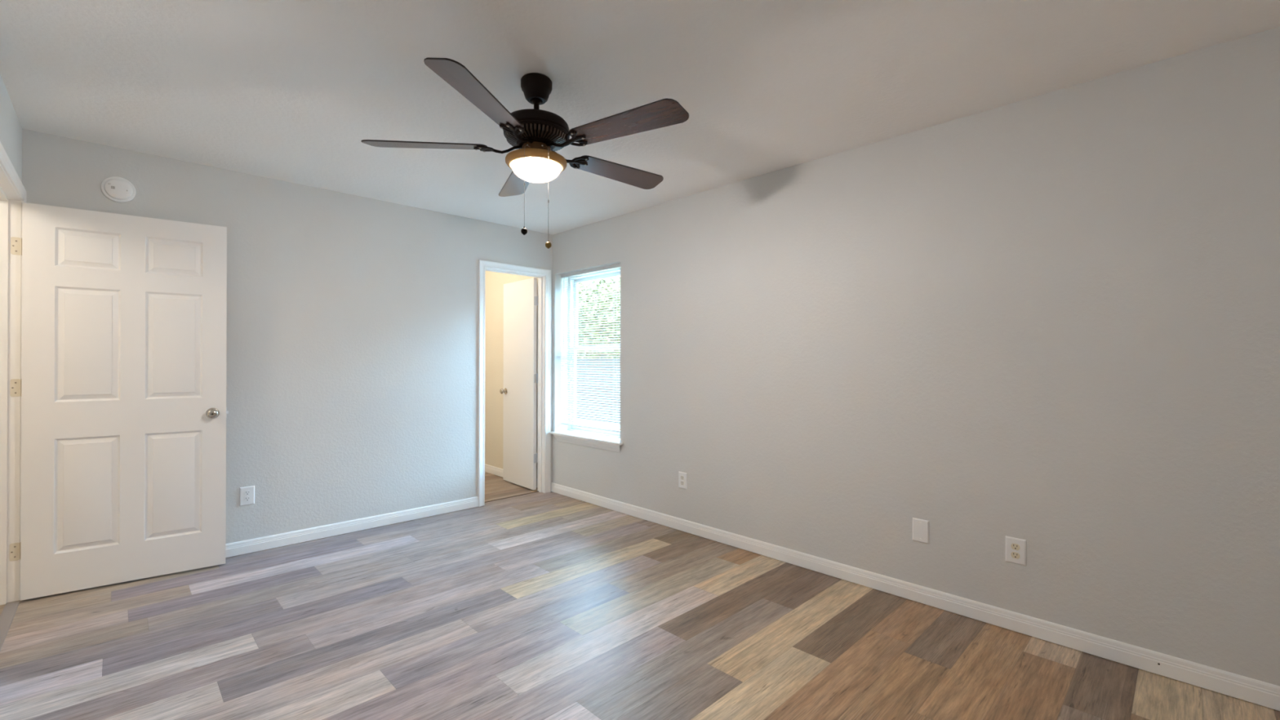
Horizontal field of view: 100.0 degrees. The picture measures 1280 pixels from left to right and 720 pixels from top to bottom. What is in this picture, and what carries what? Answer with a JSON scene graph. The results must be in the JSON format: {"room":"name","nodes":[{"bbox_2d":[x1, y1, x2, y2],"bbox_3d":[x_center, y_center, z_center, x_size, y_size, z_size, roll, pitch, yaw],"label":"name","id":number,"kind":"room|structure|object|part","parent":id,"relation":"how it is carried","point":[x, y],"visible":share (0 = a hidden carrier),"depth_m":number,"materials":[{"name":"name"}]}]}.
{"room":"empty bedroom","nodes":[
{"label":"empty bedroom","id":0,"kind":"room"},
{"bbox_2d":[0,604,5,615],"bbox_3d":[-3.215,1.238,1.891,1.253,0.001,3.600,0,0,-44],"label":"floor","id":1,"kind":"structure","parent":0,"point":[2,606],"depth_m":2.68,"materials":[{"name":"brown wood"}]},
{"bbox_2d":[0,74,22,182],"bbox_3d":[-1.571,0.019,1.029,0.115,2.440,4.798,0,0,-44],"label":"wall","id":2,"kind":"structure","parent":0,"point":[11,129],"depth_m":2.47,"materials":[{"name":"grey paint"}]},
{"bbox_2d":[0,600,20,650],"bbox_3d":[-2.915,1.238,2.450,0.047,0.006,0.836,0,0,-44],"label":"trim","id":3,"kind":"structure","parent":2,"relation":"attached to","point":[8,612],"depth_m":2.57,"materials":[{"name":"white wood"}]},
{"bbox_2d":[0,141,26,605],"bbox_3d":[-2.920,0.179,2.419,0.132,2.120,0.922,0,0,-44],"label":"door frame","id":4,"kind":"structure","parent":2,"relation":"attached to","point":[10,200],"depth_m":2.74,"materials":[{"name":"white paint"}]},
{"bbox_2d":[9,202,228,600],"bbox_3d":[-2.852,0.212,2.997,0.886,2.036,0.140,0,0,-38],"label":"door","id":5,"kind":"structure","parent":4,"relation":"attached to","point":[123,380],"depth_m":2.97,"materials":[{"name":"white paint"}]},
{"bbox_3d":[-2.537,0.319,3.189,0.065,0.065,0.060,0,0,-38],"label":"knob","id":6,"kind":"part","parent":5,"relation":"part of","materials":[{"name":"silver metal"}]},
{"bbox_2d":[22,128,552,543],"bbox_3d":[-2.102,0.024,3.945,3.434,2.440,0.115,0,0,-44],"label":"wall","id":7,"kind":"structure","parent":0,"point":[352,321],"depth_m":3.77,"materials":[{"name":"grey paint"}]},
{"bbox_2d":[101,176,135,202],"bbox_3d":[-2.936,-0.962,3.025,0.142,0.142,0.035,0,0,-44],"label":"smoke detector","id":8,"kind":"object","parent":7,"relation":"attached to","point":[118,189],"visible":1,"depth_m":3.02,"materials":[{"name":"white plastic"}]},
{"bbox_2d":[239,485,254,506],"bbox_3d":[-2.521,0.872,3.449,0.080,0.118,0.008,0,0,-44],"label":"electrical outlet","id":9,"kind":"object","parent":7,"relation":"attached to","point":[246,494],"visible":1,"depth_m":3.45,"materials":[{"name":"white plastic"}]},
{"bbox_2d":[244,496,250,501],"bbox_3d":[-2.519,0.892,3.447,0.034,0.028,0.002,0,0,-44],"label":"receptacle","id":10,"kind":"object","parent":9,"relation":"attached to","point":[246,498],"depth_m":3.45,"materials":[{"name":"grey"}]},
{"bbox_2d":[244,490,250,495],"bbox_3d":[-2.519,0.853,3.447,0.034,0.028,0.002,0,0,-44],"label":"receptacle","id":11,"kind":"object","parent":9,"relation":"attached to","point":[246,492],"depth_m":3.45,"materials":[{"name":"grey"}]},
{"bbox_2d":[225,496,478,557],"bbox_3d":[-2.291,1.199,3.672,2.558,0.084,0.012,0,0,-44],"label":"baseboard","id":12,"kind":"structure","parent":7,"relation":"attached to","point":[251,545],"depth_m":3.83,"materials":[{"name":"white paint"}]},
{"bbox_2d":[484,490,538,502],"bbox_3d":[-1.178,1.247,4.890,0.610,0.006,0.024,0,0,-44],"label":"trim","id":13,"kind":"structure","parent":7,"relation":"attached to","point":[538,491],"depth_m":4.89,"materials":[{"name":"brown"}]},
{"bbox_2d":[477,259,551,506],"bbox_3d":[-1.149,0.198,4.866,0.734,2.100,0.132,0,0,-44],"label":"door frame","id":14,"kind":"structure","parent":7,"relation":"attached to","point":[482,264],"depth_m":5.04,"materials":[{"name":"white paint"}]},
{"bbox_2d":[484,471,537,501],"bbox_3d":[-2.115,1.247,5.357,1.472,0.001,1.982,0,0,-44],"label":"floor","id":15,"kind":"structure","parent":0,"point":[495,487],"depth_m":5.22,"materials":[{"name":"brown wood"}]},
{"bbox_2d":[0,0,1279,234],"bbox_3d":[-1.514,-1.247,2.600,4.962,0.100,6.965,0,0,-44],"label":"ceiling","id":16,"kind":"structure","parent":0,"point":[289,91],"depth_m":2.24,"materials":[{"name":"paint"}]},
{"bbox_2d":[360,57,688,248],"bbox_3d":[-0.404,-0.823,2.325,1.322,0.745,1.357,0,0,-44],"label":"ceiling fan","id":17,"kind":"object","parent":16,"relation":"hanging from","point":[537,133],"visible":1,"depth_m":2.19,"materials":[{"name":"brown metal"}]},
{"bbox_3d":[-0.898,-0.905,2.264,0.503,0.035,0.138,0,0,-4],"label":"blade","id":18,"kind":"part","parent":17,"relation":"part of","materials":[{"name":"brown wood"}]},
{"bbox_3d":[-0.551,-0.905,1.855,0.138,0.035,0.503,0,0,14],"label":"blade","id":19,"kind":"part","parent":17,"relation":"part of","materials":[{"name":"brown wood"}]},
{"bbox_3d":[-0.603,-0.898,2.287,0.203,0.036,0.101,0,0,-4],"label":"blade arm","id":20,"kind":"part","parent":17,"relation":"part of","materials":[{"name":"brown metal"}]},
{"bbox_3d":[-0.617,-0.903,2.720,0.138,0.035,0.503,0,0,-22],"label":"blade","id":21,"kind":"part","parent":17,"relation":"part of","materials":[{"name":"brown wood"}]},
{"bbox_3d":[-0.482,-0.898,2.142,0.101,0.036,0.203,0,0,14],"label":"blade arm","id":22,"kind":"part","parent":17,"relation":"part of","materials":[{"name":"brown metal"}]},
{"bbox_3d":[-0.464,-0.518,2.154,0.026,0.033,0.026,0,0,-44],"label":"pull knob","id":23,"kind":"part","parent":17,"relation":"part of","materials":[{"name":"black metal"}]},
{"bbox_3d":[-0.461,-0.708,2.194,0.005,0.359,0.081,0,0,3],"label":"pull chain","id":24,"kind":"part","parent":17,"relation":"part of","materials":[{"name":"silver metal"}]},
{"bbox_3d":[-0.443,-0.802,2.298,0.210,0.071,0.210,0,0,-44],"label":"lamp shade","id":25,"kind":"part","parent":17,"relation":"part of","materials":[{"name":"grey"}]},
{"bbox_3d":[-0.370,-0.467,2.172,0.026,0.033,0.026,0,0,-44],"label":"pull knob","id":26,"kind":"part","parent":17,"relation":"part of","materials":[{"name":"gold metal"}]},
{"bbox_3d":[-0.307,-0.898,2.213,0.203,0.036,0.101,0,0,32],"label":"blade arm","id":27,"kind":"part","parent":17,"relation":"part of","materials":[{"name":"brown metal"}]},
{"bbox_3d":[-0.320,-0.897,2.401,0.203,0.036,0.101,0,0,-40],"label":"blade arm","id":28,"kind":"part","parent":17,"relation":"part of","materials":[{"name":"brown metal"}]},
{"bbox_3d":[-0.095,-0.902,2.594,0.503,0.035,0.138,0,0,-40],"label":"blade","id":29,"kind":"part","parent":17,"relation":"part of","materials":[{"name":"brown wood"}]},
{"bbox_3d":[-0.055,-0.904,2.059,0.503,0.035,0.138,0,0,32],"label":"blade","id":30,"kind":"part","parent":17,"relation":"part of","materials":[{"name":"brown wood"}]},
{"bbox_2d":[0,491,1279,719],"bbox_3d":[-0.416,1.244,2.298,3.319,0.001,4.768,0,0,-44],"label":"floor","id":31,"kind":"structure","parent":0,"point":[536,606],"depth_m":2.34,"materials":[{"name":"wood"}]},
{"bbox_2d":[484,26,1279,685],"bbox_3d":[0.204,0.029,4.210,0.246,2.440,6.865,0,0,-44],"label":"wall","id":32,"kind":"structure","parent":0,"point":[1051,321],"depth_m":2.52,"materials":[{"name":"grey paint"}]},
{"bbox_2d":[484,463,537,487],"bbox_3d":[-1.608,1.205,5.873,0.012,0.084,1.952,0,0,-44],"label":"baseboard","id":33,"kind":"structure","parent":32,"relation":"attached to","point":[488,468],"depth_m":5.84,"materials":[{"name":"white paint"}]},
{"bbox_2d":[499,277,537,489],"bbox_3d":[-1.202,0.227,5.333,0.140,2.020,0.615,0,0,-42],"label":"door","id":34,"kind":"structure","parent":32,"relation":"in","point":[518,391],"depth_m":5.28,"materials":[{"name":"white paint"}]},
{"bbox_3d":[-1.397,0.319,5.490,0.060,0.065,0.065,0,0,-42],"label":"knob","id":35,"kind":"part","parent":34,"relation":"part of","materials":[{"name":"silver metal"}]},
{"bbox_2d":[550,430,623,452],"bbox_3d":[-0.440,0.717,4.780,0.194,0.082,0.996,0,0,-44],"label":"window sill","id":36,"kind":"structure","parent":32,"relation":"attached to","point":[610,443],"depth_m":4.71,"materials":[{"name":"white paint"}]},
{"bbox_2d":[568,267,620,438],"bbox_3d":[-0.347,-0.059,4.880,0.079,1.506,0.915,0,0,-44],"label":"window","id":37,"kind":"structure","parent":32,"relation":"in","point":[609,433],"depth_m":5.15,"materials":[{"name":"grey plastic"}]},
{"bbox_2d":[560,263,620,432],"bbox_3d":[-0.432,-0.100,4.797,0.043,1.424,0.904,0,0,-44],"label":"window blind","id":38,"kind":"object","parent":37,"relation":"attached to","point":[617,265],"visible":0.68,"depth_m":4.79,"materials":[{"name":"grey plastic"}]},
{"bbox_3d":[-0.429,0.605,4.800,0.026,0.012,0.900,0,0,-44],"label":"rail","id":39,"kind":"part","parent":38,"relation":"part of","materials":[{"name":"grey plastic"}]},
{"bbox_3d":[-0.214,-0.089,4.582,0.029,1.388,0.013,0,0,-44],"label":"ladder cord","id":40,"kind":"part","parent":38,"relation":"part of","materials":[{"name":"fabric"}]},
{"bbox_3d":[-0.353,0.264,4.874,0.024,0.789,0.844,0,0,-44],"label":"sash","id":41,"kind":"part","parent":37,"relation":"part of","materials":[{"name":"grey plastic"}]},
{"bbox_3d":[-0.334,-0.433,4.893,0.023,0.686,0.844,0,0,-44],"label":"sash","id":42,"kind":"part","parent":37,"relation":"part of","materials":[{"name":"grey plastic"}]},
{"bbox_2d":[678,471,687,488],"bbox_3d":[0.311,0.879,3.923,0.008,0.118,0.080,0,0,-44],"label":"electrical outlet","id":43,"kind":"object","parent":32,"relation":"attached to","point":[682,477],"visible":1,"depth_m":3.92,"materials":[{"name":"white plastic"}]},
{"bbox_2d":[551,482,1279,711],"bbox_3d":[0.796,1.204,3.423,0.013,0.084,4.683,0,0,-44],"label":"baseboard","id":44,"kind":"structure","parent":32,"relation":"attached to","point":[1264,694],"depth_m":2.52,"materials":[{"name":"white paint"}]},
{"bbox_2d":[912,517,928,543],"bbox_3d":[1.444,0.879,2.765,0.007,0.118,0.080,0,0,-44],"label":"blank wall plate","id":45,"kind":"object","parent":32,"relation":"attached to","point":[920,526],"visible":1,"depth_m":2.76,"materials":[{"name":"white plastic"}]},
{"bbox_2d":[1005,536,1026,565],"bbox_3d":[1.729,0.879,2.473,0.008,0.118,0.080,0,0,-44],"label":"electrical outlet","id":46,"kind":"object","parent":32,"relation":"attached to","point":[1015,548],"visible":1,"depth_m":2.47,"materials":[{"name":"white plastic"}]},
{"bbox_2d":[1010,551,1019,559],"bbox_3d":[1.727,0.898,2.471,0.002,0.028,0.034,0,0,-44],"label":"receptacle","id":47,"kind":"object","parent":46,"relation":"attached to","point":[1014,555],"depth_m":2.47,"materials":[{"name":"grey plastic"}]},
{"bbox_2d":[1010,543,1019,550],"bbox_3d":[1.727,0.859,2.471,0.002,0.028,0.034,0,0,-44],"label":"receptacle","id":48,"kind":"object","parent":46,"relation":"attached to","point":[1013,546],"depth_m":2.47,"materials":[{"name":"grey plastic"}]},
{"label":"outside","id":49,"kind":"structure","parent":0,"visible":0},
{"bbox_2d":[576,419,619,430],"bbox_3d":[9.155,1.704,21.536,36.788,0.100,46.000,0,0,-44],"label":"lawn","id":50,"kind":"structure","parent":49,"point":[576,420],"depth_m":13.39,"materials":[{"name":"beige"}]},
{"bbox_2d":[576,276,620,358],"bbox_3d":[-1.319,-0.761,19.962,4.728,4.795,8.573,0,0,-44],"label":"tree","id":51,"kind":"object","parent":50,"relation":"on","point":[611,295],"visible":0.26,"depth_m":18.55,"materials":[{"name":"green plant"}]},
{"bbox_2d":[576,359,620,424],"bbox_3d":[-0.245,0.792,13.136,0.020,1.670,25.130,0,0,-44],"label":"fence","id":52,"kind":"object","parent":50,"relation":"on","point":[576,359],"visible":0.03,"depth_m":13.97,"materials":[{"name":"grey plastic"}]}
]}

